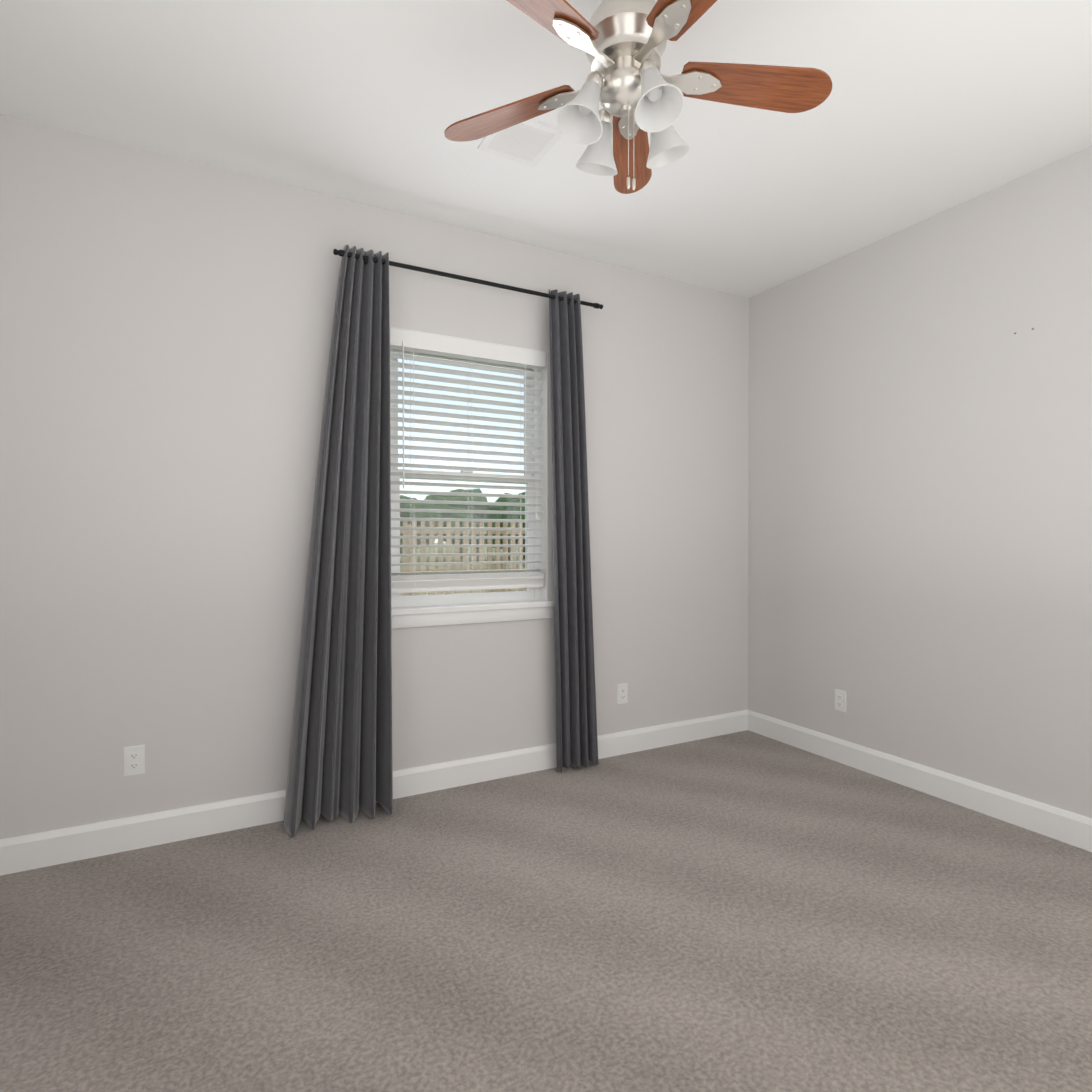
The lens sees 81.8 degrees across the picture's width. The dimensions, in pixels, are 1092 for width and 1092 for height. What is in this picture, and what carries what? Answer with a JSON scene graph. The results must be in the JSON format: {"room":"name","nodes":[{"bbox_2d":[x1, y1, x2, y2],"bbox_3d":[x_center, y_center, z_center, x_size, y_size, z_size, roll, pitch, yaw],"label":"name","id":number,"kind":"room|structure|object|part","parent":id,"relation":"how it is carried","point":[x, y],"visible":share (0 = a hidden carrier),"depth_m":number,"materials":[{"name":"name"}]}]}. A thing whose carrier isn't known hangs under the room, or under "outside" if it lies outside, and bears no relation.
{"room":"empty bedroom","nodes":[
{"label":"empty bedroom","id":0,"kind":"room"},
{"bbox_2d":[0,114,748,838],"bbox_3d":[-0.496,-0.191,3.136,3.970,2.740,0.140,0,1,-28],"label":"wall","id":1,"kind":"structure","parent":0,"point":[166,322],"depth_m":2.64,"materials":[{"name":"white paint"}]},
{"bbox_2d":[123,744,144,775],"bbox_3d":[-1.613,0.841,2.468,0.070,0.114,0.008,0,1,-28],"label":"electrical outlet","id":2,"kind":"object","parent":1,"relation":"attached to","point":[134,760],"visible":1,"depth_m":2.47,"materials":[{"name":"white plastic"}]},
{"bbox_2d":[0,710,747,875],"bbox_3d":[-0.460,1.117,3.081,3.970,0.125,0.016,0,1,-28],"label":"baseboard","id":3,"kind":"structure","parent":1,"relation":"attached to","point":[46,849],"depth_m":2.66,"materials":[{"name":"white wood"}]},
{"bbox_2d":[390,327,553,628],"bbox_3d":[-0.388,-0.319,3.176,0.930,1.405,0.170,0,1,-28],"label":"window","id":4,"kind":"structure","parent":1,"relation":"in","point":[531,602],"depth_m":3.16,"materials":[{"name":"white plastic"}]},
{"bbox_3d":[-0.420,-0.657,3.232,0.690,0.580,0.006,0,1,-28],"label":"sash glass","id":5,"kind":"part","parent":4,"relation":"part of","materials":[{"name":"clear glass"}]},
{"bbox_3d":[-0.406,-0.047,3.212,0.760,0.650,0.025,0,1,-28],"label":"sash","id":6,"kind":"part","parent":4,"relation":"part of","materials":[{"name":"white plastic"}]},
{"bbox_3d":[-0.406,-0.047,3.212,0.690,0.580,0.006,0,1,-28],"label":"sash glass","id":7,"kind":"part","parent":4,"relation":"part of","materials":[{"name":"clear glass"}]},
{"bbox_3d":[-0.373,0.306,3.154,0.930,0.025,0.105,0,1,-28],"label":"sill","id":8,"kind":"part","parent":4,"relation":"part of","materials":[{"name":"white wood"}]},
{"bbox_2d":[617,683,627,703],"bbox_3d":[0.434,0.834,3.559,0.070,0.114,0.008,0,1,-28],"label":"electrical outlet","id":9,"kind":"object","parent":1,"relation":"attached to","point":[622,693],"visible":1,"depth_m":3.56,"materials":[{"name":"white plastic"}]},
{"bbox_2d":[0,730,1091,1091],"bbox_3d":[0.357,1.246,1.550,4.250,0.100,3.770,0,1,-28],"label":"floor","id":10,"kind":"structure","parent":0,"point":[746,910],"depth_m":1.88,"materials":[{"name":"grey carpet"}]},
{"bbox_2d":[0,0,1091,297],"bbox_3d":[0.357,-1.594,1.519,4.250,0.100,3.770,0,1,-28],"label":"ceiling","id":11,"kind":"structure","parent":0,"point":[926,110],"depth_m":2.23,"materials":[{"name":"white paint"}]},
{"bbox_2d":[478,119,562,166],"bbox_3d":[-0.098,-1.548,2.405,0.250,0.012,0.250,0,1,-28],"label":"ceiling vent","id":12,"kind":"object","parent":11,"relation":"in","point":[531,142],"visible":0.85,"depth_m":2.41,"materials":[{"name":"white plastic"}]},
{"bbox_2d":[444,0,831,193],"bbox_3d":[0.228,-1.242,1.635,1.117,0.606,1.078,0,1,-28],"label":"ceiling fan","id":13,"kind":"object","parent":11,"relation":"hanging from","point":[633,90],"visible":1,"depth_m":1.67,"materials":[{"name":"brown wood"}]},
{"bbox_3d":[-0.113,-1.263,1.850,0.435,0.006,0.132,0,14,28],"label":"blade","id":14,"kind":"part","parent":13,"relation":"part of","materials":[{"name":"brown wood"}]},
{"label":"blade","id":15,"kind":"part","parent":13,"relation":"part of","materials":[{"name":"brown wood"}]},
{"bbox_3d":[0.086,-1.126,1.612,0.118,0.140,0.124,0,1,-28],"label":"lamp shade","id":16,"kind":"part","parent":13,"relation":"part of","materials":[{"name":"white glass"}]},
{"bbox_2d":[584,71,603,95],"bbox_3d":[0.124,-1.198,1.632,0.049,0.045,0.044,0,1,-28],"label":"socket","id":17,"kind":"object","parent":13,"relation":"attached to","point":[594,80],"depth_m":1.61,"materials":[{"name":"silver metal"}]},
{"bbox_3d":[0.145,-1.128,1.805,0.124,0.140,0.118,0,1,-28],"label":"lamp shade","id":18,"kind":"part","parent":13,"relation":"part of","materials":[{"name":"white glass"}]},
{"bbox_2d":[596,108,613,127],"bbox_3d":[0.165,-1.200,1.767,0.044,0.045,0.049,0,1,-28],"label":"socket","id":19,"kind":"object","parent":13,"relation":"attached to","point":[606,118],"depth_m":1.75,"materials":[{"name":"silver metal"}]},
{"bbox_3d":[0.217,-1.055,1.658,0.009,0.230,0.009,0,1,-28],"label":"pull chain","id":20,"kind":"part","parent":13,"relation":"part of","materials":[{"name":"silver metal"}]},
{"bbox_3d":[0.276,-1.265,2.040,0.132,0.006,0.435,-13,-2,10],"label":"blade","id":21,"kind":"part","parent":13,"relation":"part of","materials":[{"name":"brown wood"}]},
{"bbox_3d":[0.234,-1.060,1.681,0.009,0.220,0.009,0,1,-28],"label":"pull chain","id":22,"kind":"part","parent":13,"relation":"part of","materials":[{"name":"silver metal"}]},
{"bbox_2d":[639,59,658,83],"bbox_3d":[0.259,-1.198,1.591,0.044,0.045,0.049,0,1,-28],"label":"socket","id":23,"kind":"object","parent":13,"relation":"attached to","point":[648,67],"depth_m":1.57,"materials":[{"name":"silver metal"}]},
{"bbox_3d":[0.268,-1.149,1.574,0.044,0.068,0.047,0,1,-28],"label":"light bulb","id":24,"kind":"part","parent":13,"relation":"part of","materials":[{"name":"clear glass"}]},
{"bbox_3d":[0.279,-1.126,1.554,0.124,0.140,0.118,0,1,-28],"label":"lamp shade","id":25,"kind":"part","parent":13,"relation":"part of","materials":[{"name":"white glass"}]},
{"bbox_3d":[0.338,-1.128,1.746,0.118,0.140,0.124,0,1,-28],"label":"lamp shade","id":26,"kind":"part","parent":13,"relation":"part of","materials":[{"name":"white glass"}]},
{"label":"blade","id":27,"kind":"part","parent":13,"relation":"part of","materials":[{"name":"brown wood"}]},
{"bbox_3d":[0.576,-1.262,1.730,0.435,0.006,0.132,0,-12,-8],"label":"blade","id":28,"kind":"part","parent":13,"relation":"part of","materials":[{"name":"brown wood"}]},
{"bbox_2d":[748,145,1091,817],"bbox_3d":[2.171,-0.185,2.501,0.140,2.740,3.770,0,1,-28],"label":"wall","id":29,"kind":"structure","parent":0,"point":[920,517],"depth_m":2.95,"materials":[{"name":"white paint"}]},
{"bbox_2d":[835,689,845,711],"bbox_3d":[1.600,0.841,3.426,0.008,0.114,0.070,0,1,-28],"label":"electrical outlet","id":30,"kind":"object","parent":29,"relation":"attached to","point":[840,700],"visible":1,"depth_m":3.42,"materials":[{"name":"white plastic"}]},
{"bbox_2d":[748,710,1091,851],"bbox_3d":[2.102,1.123,2.478,0.016,0.125,3.490,0,1,-28],"label":"baseboard","id":31,"kind":"structure","parent":29,"relation":"attached to","point":[1067,827],"depth_m":2.94,"materials":[{"name":"white wood"}]},
{"label":"outside","id":32,"kind":"structure","parent":0,"visible":0},
{"bbox_2d":[400,543,524,595],"bbox_3d":[-49.994,0.325,144.969,350.000,0.200,296.010,0,1,-28],"label":"ground","id":33,"kind":"structure","parent":32,"point":[444,557],"depth_m":52.41,"materials":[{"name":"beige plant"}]},
{"bbox_2d":[400,488,524,561],"bbox_3d":[-2.716,-1.978,45.460,45.030,6.644,35.885,0,1,-28],"label":"trees","id":34,"kind":"object","parent":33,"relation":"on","point":[456,507],"depth_m":46.73,"materials":[{"name":"green plant"}]},
{"bbox_2d":[400,521,525,595],"bbox_3d":[1.706,0.619,11.801,28.000,2.135,0.146,0,1,-28],"label":"fence","id":35,"kind":"object","parent":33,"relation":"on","point":[449,550],"depth_m":10.06,"materials":[{"name":"brown wood"}]},
{"bbox_3d":[-0.812,-1.255,2.814,0.024,0.065,0.113,0,1,-28],"label":"curtain rod bracket","id":36,"kind":"object","parent":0,"visible":0},
{"bbox_2d":[347,252,595,306],"bbox_3d":[-0.306,-1.270,3.033,1.280,0.019,0.020,0,1,-28],"label":"curtain rod","id":37,"kind":"object","parent":36,"relation":"on","point":[458,277],"visible":0.86,"depth_m":3.00,"materials":[{"name":"black metal"}]},
{"bbox_2d":[283,245,392,836],"bbox_3d":[-0.884,-0.059,2.716,0.469,2.485,0.209,0,1,-28],"label":"curtain","id":38,"kind":"object","parent":37,"relation":"hanging from","point":[340,760],"visible":0.98,"depth_m":2.73,"materials":[{"name":"grey fabric"}]},
{"bbox_2d":[333,249,344,256],"bbox_3d":[-0.892,-1.267,2.721,0.052,0.028,0.028,0,1,-28],"label":"curtain rod finial","id":39,"kind":"object","parent":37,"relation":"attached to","point":[340,252],"visible":0.85,"depth_m":2.71,"materials":[{"name":"black metal"}]},
{"bbox_2d":[549,289,597,771],"bbox_3d":[0.147,-0.069,3.307,0.318,2.479,0.089,0,1,-28],"label":"curtain","id":40,"kind":"object","parent":37,"relation":"hanging from","point":[576,733],"visible":1,"depth_m":3.27,"materials":[{"name":"grey fabric"}]},
{"bbox_2d":[594,303,602,308],"bbox_3d":[0.280,-1.274,3.346,0.052,0.028,0.028,0,1,-28],"label":"curtain rod finial","id":41,"kind":"object","parent":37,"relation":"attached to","point":[598,306],"visible":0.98,"depth_m":3.33,"materials":[{"name":"black metal"}]}
]}

